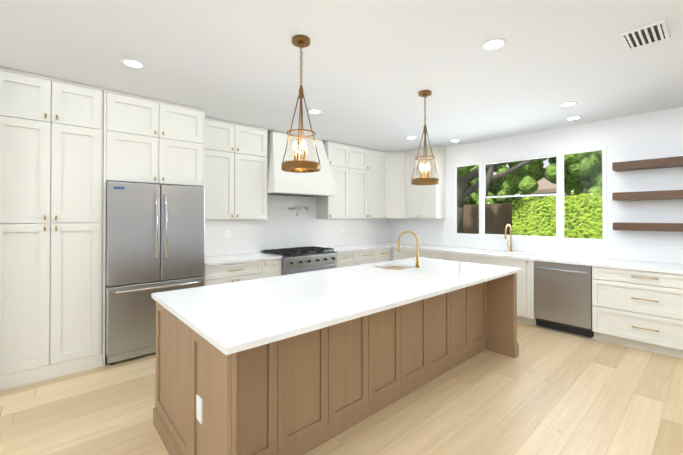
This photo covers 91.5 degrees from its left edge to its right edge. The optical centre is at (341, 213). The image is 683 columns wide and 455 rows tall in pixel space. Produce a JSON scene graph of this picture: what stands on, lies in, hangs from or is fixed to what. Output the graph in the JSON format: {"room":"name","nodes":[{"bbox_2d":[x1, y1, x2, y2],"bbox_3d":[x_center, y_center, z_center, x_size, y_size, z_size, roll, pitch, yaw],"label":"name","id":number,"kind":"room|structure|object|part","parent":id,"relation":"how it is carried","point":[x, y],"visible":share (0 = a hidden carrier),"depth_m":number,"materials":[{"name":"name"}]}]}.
{"room":"kitchen","nodes":[
{"label":"kitchen","id":0,"kind":"room"},
{"bbox_2d":[0,322,682,454],"bbox_3d":[0.319,1.530,1.026,9.550,0.100,8.550,0,-1,-42],"label":"floor","id":1,"kind":"structure","parent":0,"point":[546,391],"depth_m":2.52,"materials":[{"name":"brown wood"}]},
{"bbox_2d":[0,67,103,390],"bbox_3d":[-2.834,0.128,3.244,0.766,2.736,0.656,0,-1,-42],"label":"pantry cabinet","id":2,"kind":"object","parent":1,"relation":"on","point":[51,206],"visible":1,"depth_m":3.01,"materials":[{"name":"white wood"}]},
{"bbox_2d":[102,89,204,365],"bbox_3d":[-2.181,0.132,3.824,0.978,2.736,0.656,0,-1,-42],"label":"tall cabinet","id":3,"kind":"object","parent":1,"relation":"on","point":[150,140],"visible":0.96,"depth_m":3.55,"materials":[{"name":"white wood"}]},
{"bbox_2d":[105,181,204,364],"bbox_3d":[-2.139,0.592,3.776,0.932,1.815,0.744,0,-1,-42],"label":"refrigerator","id":4,"kind":"object","parent":1,"relation":"on","point":[155,238],"visible":0.81,"depth_m":3.45,"materials":[{"name":"grey metal"}]},
{"bbox_2d":[204,259,280,285],"bbox_3d":[-1.420,1.062,4.491,1.046,0.885,0.661,0,-1,-42],"label":"base cabinet","id":5,"kind":"object","parent":1,"relation":"on","point":[226,273],"visible":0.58,"depth_m":4.23,"materials":[{"name":"white wood"}]},
{"bbox_2d":[205,252,281,265],"bbox_3d":[-1.424,0.601,4.499,1.046,0.034,0.648,0,-1,-42],"label":"countertop","id":6,"kind":"structure","parent":5,"relation":"on","point":[230,259],"depth_m":4.41,"materials":[{"name":"stone"}]},
{"bbox_2d":[261,246,336,275],"bbox_3d":[-0.632,1.028,5.125,0.964,0.962,0.725,0,-1,-42],"label":"range","id":7,"kind":"object","parent":1,"relation":"on","point":[295,260],"visible":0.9,"depth_m":4.91,"materials":[{"name":"silver metal"}]},
{"bbox_2d":[151,273,518,454],"bbox_3d":[0.267,1.049,2.942,3.167,0.888,1.280,0,-1,-42],"label":"kitchen island","id":8,"kind":"object","parent":1,"relation":"on","point":[299,363],"depth_m":2.16,"materials":[{"name":"brown wood"}]},
{"bbox_2d":[151,257,521,356],"bbox_3d":[0.272,0.589,2.949,3.196,0.031,1.322,0,-1,-42],"label":"island countertop","id":9,"kind":"structure","parent":8,"relation":"on","point":[240,316],"depth_m":2.26,"materials":[{"name":"white stone"}]},
{"bbox_2d":[379,265,410,268],"bbox_3d":[0.587,0.705,3.644,0.400,0.216,0.360,0,-1,-42],"label":"sink","id":10,"kind":"object","parent":9,"relation":"in","point":[380,266],"depth_m":3.78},
{"bbox_2d":[398,231,419,267],"bbox_3d":[0.735,0.380,3.591,0.210,0.396,0.175,0,-1,-42],"label":"island faucet","id":11,"kind":"object","parent":9,"relation":"on","point":[417,251],"visible":1,"depth_m":3.58,"materials":[{"name":"gold metal"}]},
{"bbox_2d":[328,250,359,267],"bbox_3d":[-0.112,1.070,5.676,0.535,0.885,0.627,0,-1,-42],"label":"base cabinet","id":12,"kind":"object","parent":1,"relation":"on","point":[343,260],"depth_m":5.47,"materials":[{"name":"white wood"}]},
{"bbox_2d":[324,243,391,253],"bbox_3d":[0.210,0.611,5.951,1.378,0.034,0.648,0,-1,-42],"label":"countertop","id":13,"kind":"structure","parent":12,"relation":"on","point":[339,249],"depth_m":5.86,"materials":[{"name":"white stone"}]},
{"bbox_2d":[360,250,379,264],"bbox_3d":[0.232,1.072,5.982,0.535,0.885,0.627,0,-1,-42],"label":"base cabinet","id":14,"kind":"object","parent":1,"relation":"on","point":[366,256],"depth_m":5.80,"materials":[{"name":"white wood"}]},
{"bbox_2d":[380,250,391,261],"bbox_3d":[0.534,1.074,6.251,0.575,0.885,0.627,0,-1,-42],"label":"base cabinet","id":15,"kind":"object","parent":1,"relation":"on","point":[385,255],"depth_m":6.09,"materials":[{"name":"white wood"}]},
{"bbox_2d":[392,250,423,259],"bbox_3d":[1.510,1.072,6.063,0.677,0.885,0.842,0,-1,-42],"label":"base cabinet","id":16,"kind":"object","parent":1,"relation":"on","point":[402,254],"depth_m":5.98,"materials":[{"name":"white wood"}]},
{"bbox_2d":[424,250,459,261],"bbox_3d":[1.953,1.069,5.565,0.677,0.885,0.790,0,-1,-42],"label":"base cabinet","id":17,"kind":"object","parent":1,"relation":"on","point":[431,254],"depth_m":5.44,"materials":[{"name":"white wood"}]},
{"bbox_2d":[460,254,536,325],"bbox_3d":[2.455,1.065,5.000,0.677,0.885,1.023,0,-1,-42],"label":"base cabinet","id":18,"kind":"object","parent":1,"relation":"on","point":[525,278],"depth_m":4.51,"materials":[{"name":"white wood"}]},
{"bbox_2d":[534,261,593,337],"bbox_3d":[2.951,1.050,4.339,0.649,0.856,0.612,0,-1,-42],"label":"dishwasher","id":19,"kind":"object","parent":1,"relation":"on","point":[563,296],"visible":0.92,"depth_m":4.14,"materials":[{"name":"grey metal"}]},
{"bbox_2d":[592,266,682,358],"bbox_3d":[3.521,1.057,3.801,0.677,0.885,0.938,0,-1,-42],"label":"base cabinet","id":20,"kind":"object","parent":1,"relation":"on","point":[637,304],"depth_m":3.62,"materials":[{"name":"white wood"}]},
{"bbox_2d":[372,242,682,273],"bbox_3d":[2.630,0.603,4.791,0.698,0.034,5.598,0,-1,-42],"label":"countertop","id":21,"kind":"structure","parent":20,"relation":"on","point":[617,264],"depth_m":4.34,"materials":[{"name":"white stone"}]},
{"bbox_2d":[480,250,495,253],"bbox_3d":[2.418,0.727,4.978,0.430,0.236,0.760,0,-1,-42],"label":"sink","id":22,"kind":"object","parent":21,"relation":"in","point":[481,251],"depth_m":5.33,"materials":[{"name":"white ceramic"}]},
{"bbox_2d":[505,224,512,251],"bbox_3d":[2.552,0.373,5.117,0.243,0.430,0.093,0,-1,-42],"label":"faucet","id":23,"kind":"object","parent":21,"relation":"on","point":[510,248],"visible":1,"depth_m":5.15,"materials":[{"name":"gold metal"}]},
{"bbox_2d":[0,0,682,151],"bbox_3d":[0.319,-1.320,1.046,9.550,0.120,8.550,0,-1,-42],"label":"ceiling","id":24,"kind":"structure","parent":0,"point":[372,69],"depth_m":2.69,"materials":[{"name":"white paint"}]},
{"bbox_2d":[121,58,144,67],"bbox_3d":[-1.727,-1.244,2.752,0.169,0.007,0.169,0,-1,42],"label":"recessed light","id":25,"kind":"object","parent":24,"relation":"in","point":[133,63],"depth_m":2.75,"materials":[{"name":"white plastic"}]},
{"bbox_2d":[281,35,319,172],"bbox_3d":[-0.289,-0.780,2.381,0.278,0.939,0.278,0,-1,-42],"label":"pendant light","id":26,"kind":"object","parent":24,"relation":"hanging from","point":[295,165],"visible":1,"depth_m":2.37,"materials":[{"name":"gold metal"}]},
{"bbox_3d":[-0.289,-0.469,2.379,0.226,0.214,0.226,0,-1,-42],"label":"lamp shade","id":27,"kind":"part","parent":26,"relation":"part of","materials":[{"name":"clear glass"}]},
{"bbox_2d":[308,109,321,113],"bbox_3d":[-0.321,-1.235,4.015,0.169,0.007,0.169,0,0,9],"label":"recessed light","id":28,"kind":"object","parent":24,"relation":"in","point":[313,111],"depth_m":4.01,"materials":[{"name":"white"}]},
{"bbox_2d":[411,90,438,184],"bbox_3d":[0.854,-0.773,3.398,0.278,0.939,0.278,0,-1,-42],"label":"pendant light","id":29,"kind":"object","parent":24,"relation":"hanging from","point":[426,180],"visible":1,"depth_m":3.38,"materials":[{"name":"gold metal"}]},
{"bbox_3d":[0.854,-0.462,3.396,0.226,0.214,0.226,0,-1,-42],"label":"lamp shade","id":30,"kind":"part","parent":29,"relation":"part of","materials":[{"name":"clear glass"}]},
{"bbox_2d":[481,38,505,49],"bbox_3d":[1.117,-1.246,2.443,0.169,0.007,0.169,0,-1,42],"label":"recessed light","id":31,"kind":"object","parent":24,"relation":"in","point":[493,43],"depth_m":2.44,"materials":[{"name":"white plastic"}]},
{"bbox_2d":[559,101,576,106],"bbox_3d":[2.554,-1.237,3.747,0.169,0.007,0.169,0,-1,42],"label":"recessed light","id":32,"kind":"object","parent":24,"relation":"in","point":[570,103],"depth_m":3.74,"materials":[{"name":"white plastic"}]},
{"bbox_2d":[566,116,581,119],"bbox_3d":[2.989,-1.233,4.281,0.169,0.007,0.169,0,-1,42],"label":"recessed light","id":33,"kind":"object","parent":24,"relation":"in","point":[573,117],"depth_m":4.26,"materials":[{"name":"white"}]},
{"bbox_2d":[619,20,669,50],"bbox_3d":[2.130,-1.244,2.334,0.330,0.012,0.230,0,-1,-42],"label":"ceiling vent","id":34,"kind":"object","parent":24,"relation":"in","point":[647,35],"visible":0.98,"depth_m":2.32,"materials":[{"name":"white metal"}]},
{"bbox_2d":[445,107,682,247],"bbox_3d":[3.861,0.131,4.050,0.150,2.740,8.350,0,-1,-42],"label":"wall","id":35,"kind":"structure","parent":0,"point":[652,135],"depth_m":4.23,"materials":[{"name":"white paint"}]},
{"bbox_2d":[384,151,407,217],"bbox_3d":[1.039,-0.564,6.646,0.623,1.306,0.723,0,-1,-42],"label":"upper cabinet","id":36,"kind":"object","parent":35,"relation":"attached to","point":[395,162],"depth_m":6.48,"materials":[{"name":"white wood"}]},
{"bbox_2d":[408,148,423,217],"bbox_3d":[1.447,-0.566,6.394,0.348,1.306,0.484,0,-1,-42],"label":"upper cabinet","id":37,"kind":"object","parent":35,"relation":"attached to","point":[415,192],"depth_m":6.28,"materials":[{"name":"white wood"}]},
{"bbox_2d":[424,146,444,218],"bbox_3d":[1.665,-0.567,6.187,0.297,1.306,0.415,0,-1,-42],"label":"upper cabinet","id":38,"kind":"object","parent":35,"relation":"attached to","point":[434,195],"depth_m":6.03,"materials":[{"name":"white wood"}]},
{"bbox_2d":[453,146,606,242],"bbox_3d":[2.769,-0.251,5.209,0.066,1.276,2.206,0,-1,-42],"label":"window","id":39,"kind":"structure","parent":35,"relation":"in","point":[559,194],"depth_m":4.86,"materials":[{"name":"white plastic"}]},
{"bbox_2d":[612,156,682,231],"bbox_3d":[4.023,-0.221,3.568,0.248,0.837,1.710,0,-1,-42],"label":"floating shelves","id":40,"kind":"object","parent":35,"relation":"attached to","point":[667,162],"visible":1,"depth_m":3.89,"materials":[{"name":"brown wood"}]},
{"bbox_3d":[-2.091,0.130,3.898,9.350,2.740,0.970,0,-1,-42],"label":"wall","id":41,"kind":"structure","parent":0,"visible":0},
{"bbox_2d":[225,230,229,237],"bbox_3d":[-1.621,0.288,4.741,0.075,0.115,0.006,0,-1,-42],"label":"electrical outlet plate","id":42,"kind":"object","parent":41,"relation":"attached to","point":[227,233],"depth_m":4.74,"materials":[{"name":"white plastic"}]},
{"bbox_2d":[205,117,266,219],"bbox_3d":[-1.541,-0.578,4.592,0.988,1.306,0.366,0,-1,-42],"label":"upper cabinet","id":43,"kind":"object","parent":41,"relation":"attached to","point":[235,170],"visible":0.83,"depth_m":4.48,"materials":[{"name":"white wood"}]},
{"bbox_2d":[205,195,388,256],"bbox_3d":[-0.503,-0.003,5.750,4.080,1.189,0.012,0,-1,-42],"label":"backsplash","id":44,"kind":"structure","parent":41,"relation":"attached to","point":[281,226],"depth_m":5.41,"materials":[{"name":"white"}]},
{"bbox_2d":[288,206,308,215],"bbox_3d":[-0.683,-0.049,5.457,0.344,0.160,0.208,0,-1,-42],"label":"pot filler","id":45,"kind":"object","parent":41,"relation":"attached to","point":[297,208],"visible":1,"depth_m":5.40,"materials":[{"name":"silver metal"}]},
{"bbox_2d":[267,131,334,196],"bbox_3d":[-0.694,-0.758,5.238,1.126,0.938,0.528,0,-1,-42],"label":"range hood","id":46,"kind":"object","parent":41,"relation":"attached to","point":[320,183],"visible":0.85,"depth_m":4.99,"materials":[{"name":"white"}]},
{"bbox_2d":[316,141,351,218],"bbox_3d":[-0.129,-0.569,5.866,0.552,1.306,0.337,0,-1,-42],"label":"upper cabinet","id":47,"kind":"object","parent":41,"relation":"attached to","point":[339,155],"depth_m":5.74,"materials":[{"name":"white wood"}]},
{"bbox_2d":[352,145,363,218],"bbox_3d":[0.199,-0.567,6.158,0.626,1.306,0.337,0,-1,-42],"label":"upper cabinet","id":48,"kind":"object","parent":41,"relation":"attached to","point":[357,152],"depth_m":6.03,"materials":[{"name":"white wood"}]},
{"bbox_2d":[364,148,383,217],"bbox_3d":[0.569,-0.565,6.445,0.608,1.306,0.400,0,-1,-42],"label":"upper cabinet","id":49,"kind":"object","parent":41,"relation":"attached to","point":[370,183],"depth_m":6.31,"materials":[{"name":"white wood"}]},
{"bbox_2d":[389,219,682,263],"bbox_3d":[2.903,0.332,5.003,0.013,0.509,5.650,0,-1,-42],"label":"backsplash","id":50,"kind":"structure","parent":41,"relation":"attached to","point":[439,232],"depth_m":5.17,"materials":[{"name":"white"}]},
{"label":"outside","id":51,"kind":"structure","parent":0,"visible":0},
{"bbox_3d":[14.126,1.647,15.070,29.850,0.100,32.000,0,-1,-42],"label":"ground","id":52,"kind":"structure","parent":51,"visible":0},
{"bbox_2d":[463,203,511,234],"bbox_3d":[3.595,0.638,11.587,0.070,1.870,5.315,0,-1,-42],"label":"fence","id":53,"kind":"object","parent":52,"relation":"on","point":[504,218],"depth_m":10.34,"materials":[{"name":"brown wood"}]},
{"bbox_2d":[457,150,602,238],"bbox_3d":[6.486,-0.874,8.395,5.937,4.869,14.550,0,-1,-42],"label":"garden","id":54,"kind":"object","parent":52,"relation":"on","point":[514,181],"depth_m":8.91,"materials":[{"name":"green plant"}]},
{"bbox_2d":[494,174,587,196],"bbox_3d":[12.741,-0.403,16.529,6.800,4.020,24.600,0,-1,-42],"label":"house","id":55,"kind":"structure","parent":52,"relation":"on","point":[544,183],"depth_m":15.42,"materials":[{"name":"white paint"}]}
]}

